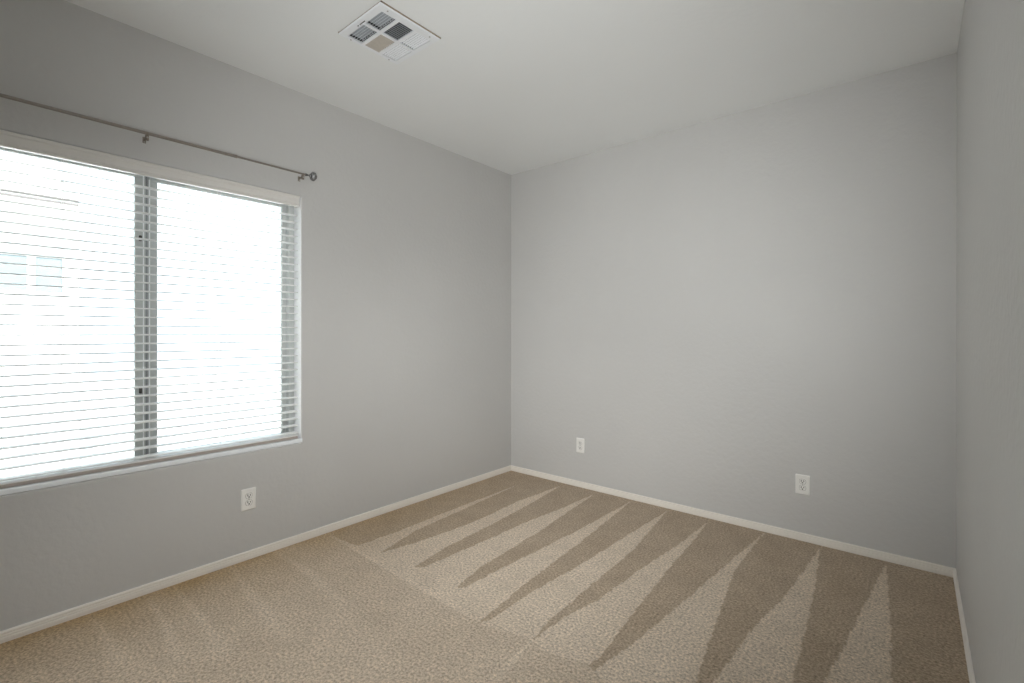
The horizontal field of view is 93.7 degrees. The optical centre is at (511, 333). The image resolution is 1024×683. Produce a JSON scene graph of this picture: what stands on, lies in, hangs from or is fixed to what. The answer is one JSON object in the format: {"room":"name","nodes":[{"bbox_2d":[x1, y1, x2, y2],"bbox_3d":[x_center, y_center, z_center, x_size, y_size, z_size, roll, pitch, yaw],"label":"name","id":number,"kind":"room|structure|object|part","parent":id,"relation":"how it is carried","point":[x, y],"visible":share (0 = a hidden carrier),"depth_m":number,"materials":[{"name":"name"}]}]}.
{"room":"empty bedroom","nodes":[
{"label":"empty bedroom","id":0,"kind":"room"},
{"bbox_2d":[0,0,510,630],"bbox_3d":[-1.292,-0.100,3.057,0.160,2.740,3.800,0,0,40],"label":"wall","id":1,"kind":"structure","parent":0,"point":[403,240],"depth_m":2.97,"materials":[{"name":"grey paint"}]},
{"bbox_2d":[0,147,293,480],"bbox_3d":[-1.861,-0.083,2.430,0.084,1.505,1.507,0,0,40],"label":"window","id":2,"kind":"structure","parent":1,"relation":"in","point":[138,179],"depth_m":2.46,"materials":[{"name":"plastic"}]},
{"bbox_3d":[-2.085,-0.083,2.148,0.024,1.449,0.720,0,0,40],"label":"sash","id":3,"kind":"part","parent":2,"relation":"part of","materials":[{"name":"plastic"}]},
{"bbox_2d":[0,130,299,488],"bbox_3d":[-1.797,-0.095,2.373,0.076,1.478,1.490,0,0,40],"label":"window blind","id":4,"kind":"object","parent":2,"relation":"attached to","point":[10,140],"visible":1,"depth_m":2.31,"materials":[{"name":"white plastic"}]},
{"bbox_3d":[-2.006,-0.079,2.141,0.053,1.406,0.001,0,0,40],"label":"ladder cord","id":5,"kind":"part","parent":4,"relation":"part of","materials":[{"name":"white fabric"}]},
{"bbox_3d":[-1.804,0.633,2.383,0.052,0.016,1.482,0,0,40],"label":"rail","id":6,"kind":"part","parent":4,"relation":"part of","materials":[{"name":"white plastic"}]},
{"bbox_3d":[-1.601,-0.079,2.624,0.053,1.406,0.001,0,0,40],"label":"ladder cord","id":7,"kind":"part","parent":4,"relation":"part of","materials":[{"name":"white fabric"}]},
{"bbox_3d":[-1.644,-0.083,2.716,0.024,1.449,0.724,0,0,40],"label":"sash","id":8,"kind":"part","parent":2,"relation":"part of","materials":[{"name":"plastic"}]},
{"bbox_3d":[-1.866,-0.083,2.435,0.070,1.505,1.507,0,0,40],"label":"frame","id":9,"kind":"part","parent":2,"relation":"part of","materials":[{"name":"plastic"}]},
{"bbox_2d":[0,438,301,495],"bbox_3d":[-1.805,0.656,2.384,0.090,0.027,1.520,0,0,40],"label":"sill","id":10,"kind":"structure","parent":1,"relation":"attached to","point":[57,482],"depth_m":2.31,"materials":[{"name":"white paint"}]},
{"bbox_2d":[0,93,316,181],"bbox_3d":[-1.758,-0.958,2.316,0.076,0.064,1.697,0,0,40],"label":"curtain rod","id":11,"kind":"object","parent":1,"relation":"attached to","point":[313,176],"visible":1,"depth_m":2.30,"materials":[{"name":"silver metal"}]},
{"bbox_2d":[241,487,255,510],"bbox_3d":[-1.481,0.932,2.702,0.009,0.120,0.078,0,0,40],"label":"wall outlet","id":12,"kind":"object","parent":1,"relation":"attached to","point":[248,496],"visible":1,"depth_m":2.70,"materials":[{"name":"white plastic"}]},
{"bbox_2d":[245,500,251,505],"bbox_3d":[-1.479,0.951,2.700,0.003,0.031,0.038,0,0,40],"label":"receptacle","id":13,"kind":"object","parent":12,"relation":"attached to","point":[247,502],"depth_m":2.70,"materials":[{"name":"white plastic"}]},
{"bbox_2d":[245,493,251,498],"bbox_3d":[-1.479,0.912,2.700,0.003,0.031,0.038,0,0,40],"label":"receptacle","id":14,"kind":"object","parent":12,"relation":"attached to","point":[247,495],"depth_m":2.70,"materials":[{"name":"white plastic"}]},
{"bbox_2d":[0,465,510,643],"bbox_3d":[-1.227,1.246,3.003,0.012,0.047,3.800,0,0,40],"label":"baseboard","id":15,"kind":"structure","parent":1,"relation":"attached to","point":[27,628],"depth_m":2.54,"materials":[{"name":"white paint"}]},
{"bbox_2d":[0,471,969,682],"bbox_3d":[-0.068,1.272,2.030,3.060,0.001,3.820,0,0,40],"label":"floor","id":16,"kind":"structure","parent":0,"point":[510,576],"depth_m":2.21,"materials":[{"name":"beige carpet"}]},
{"bbox_2d":[65,0,964,174],"bbox_3d":[-0.065,-1.568,2.026,3.360,0.200,4.120,0,0,40],"label":"ceiling","id":17,"kind":"structure","parent":0,"point":[511,87],"depth_m":2.54,"materials":[{"name":"white paint"}]},
{"bbox_2d":[338,1,440,63],"bbox_3d":[-0.601,-1.539,2.362,0.354,0.180,0.352,0,0,40],"label":"ceiling vent","id":18,"kind":"object","parent":17,"relation":"in","point":[383,30],"visible":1,"depth_m":2.36,"materials":[{"name":"white metal"}]},
{"bbox_2d":[511,53,956,567],"bbox_3d":[1.207,-0.098,3.544,3.360,2.740,0.160,0,0,40],"label":"wall","id":19,"kind":"structure","parent":0,"point":[724,310],"depth_m":3.09,"materials":[{"name":"grey paint"}]},
{"bbox_2d":[576,438,584,452],"bbox_3d":[0.565,0.926,3.974,0.078,0.120,0.009,0,0,40],"label":"wall outlet","id":20,"kind":"object","parent":19,"relation":"attached to","point":[580,442],"visible":1,"depth_m":3.97,"materials":[{"name":"white plastic"}]},
{"bbox_2d":[511,465,954,576],"bbox_3d":[1.150,1.248,3.480,3.040,0.047,0.012,0,0,40],"label":"baseboard","id":21,"kind":"structure","parent":19,"relation":"attached to","point":[889,557],"depth_m":3.09,"materials":[{"name":"white paint"}]},
{"bbox_2d":[795,474,809,495],"bbox_3d":[1.785,0.928,2.949,0.078,0.120,0.009,0,0,40],"label":"wall outlet","id":22,"kind":"object","parent":19,"relation":"attached to","point":[802,482],"visible":1,"depth_m":2.95,"materials":[{"name":"white plastic"}]},
{"bbox_2d":[799,485,805,490],"bbox_3d":[1.783,0.948,2.947,0.034,0.028,0.003,0,0,40],"label":"receptacle","id":23,"kind":"object","parent":22,"relation":"attached to","point":[801,487],"depth_m":2.95,"materials":[{"name":"white plastic"}]},
{"bbox_2d":[799,479,805,483],"bbox_3d":[1.783,0.909,2.947,0.038,0.031,0.003,0,0,40],"label":"receptacle","id":24,"kind":"object","parent":22,"relation":"attached to","point":[801,481],"depth_m":2.95,"materials":[{"name":"white plastic"}]},
{"bbox_2d":[956,0,1023,682],"bbox_3d":[1.159,-0.096,0.999,0.160,2.740,3.800,0,0,40],"label":"wall","id":25,"kind":"structure","parent":0,"point":[990,51],"depth_m":1.40,"materials":[{"name":"grey paint"}]},
{"bbox_2d":[953,568,975,682],"bbox_3d":[1.092,1.251,1.056,0.012,0.047,3.800,0,0,40],"label":"baseboard","id":26,"kind":"structure","parent":25,"relation":"attached to","point":[971,675],"depth_m":1.98,"materials":[{"name":"white paint"}]},
{"label":"outside","id":27,"kind":"structure","parent":0,"visible":0},
{"bbox_2d":[80,371,279,464],"bbox_3d":[-8.127,1.518,7.361,15.839,0.120,34.000,0,0,40],"label":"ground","id":28,"kind":"structure","parent":27,"point":[176,380],"depth_m":8.98,"materials":[{"name":"white"}]},
{"bbox_2d":[0,154,79,476],"bbox_3d":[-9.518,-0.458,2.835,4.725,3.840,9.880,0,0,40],"label":"house","id":29,"kind":"structure","parent":28,"relation":"on","point":[16,289],"depth_m":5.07,"materials":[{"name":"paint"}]},
{"bbox_3d":[-5.225,-0.621,4.767,0.006,0.370,1.120,0,0,40],"label":"pane","id":30,"kind":"part","parent":29,"relation":"part of","materials":[{"name":"glass"}]}
]}

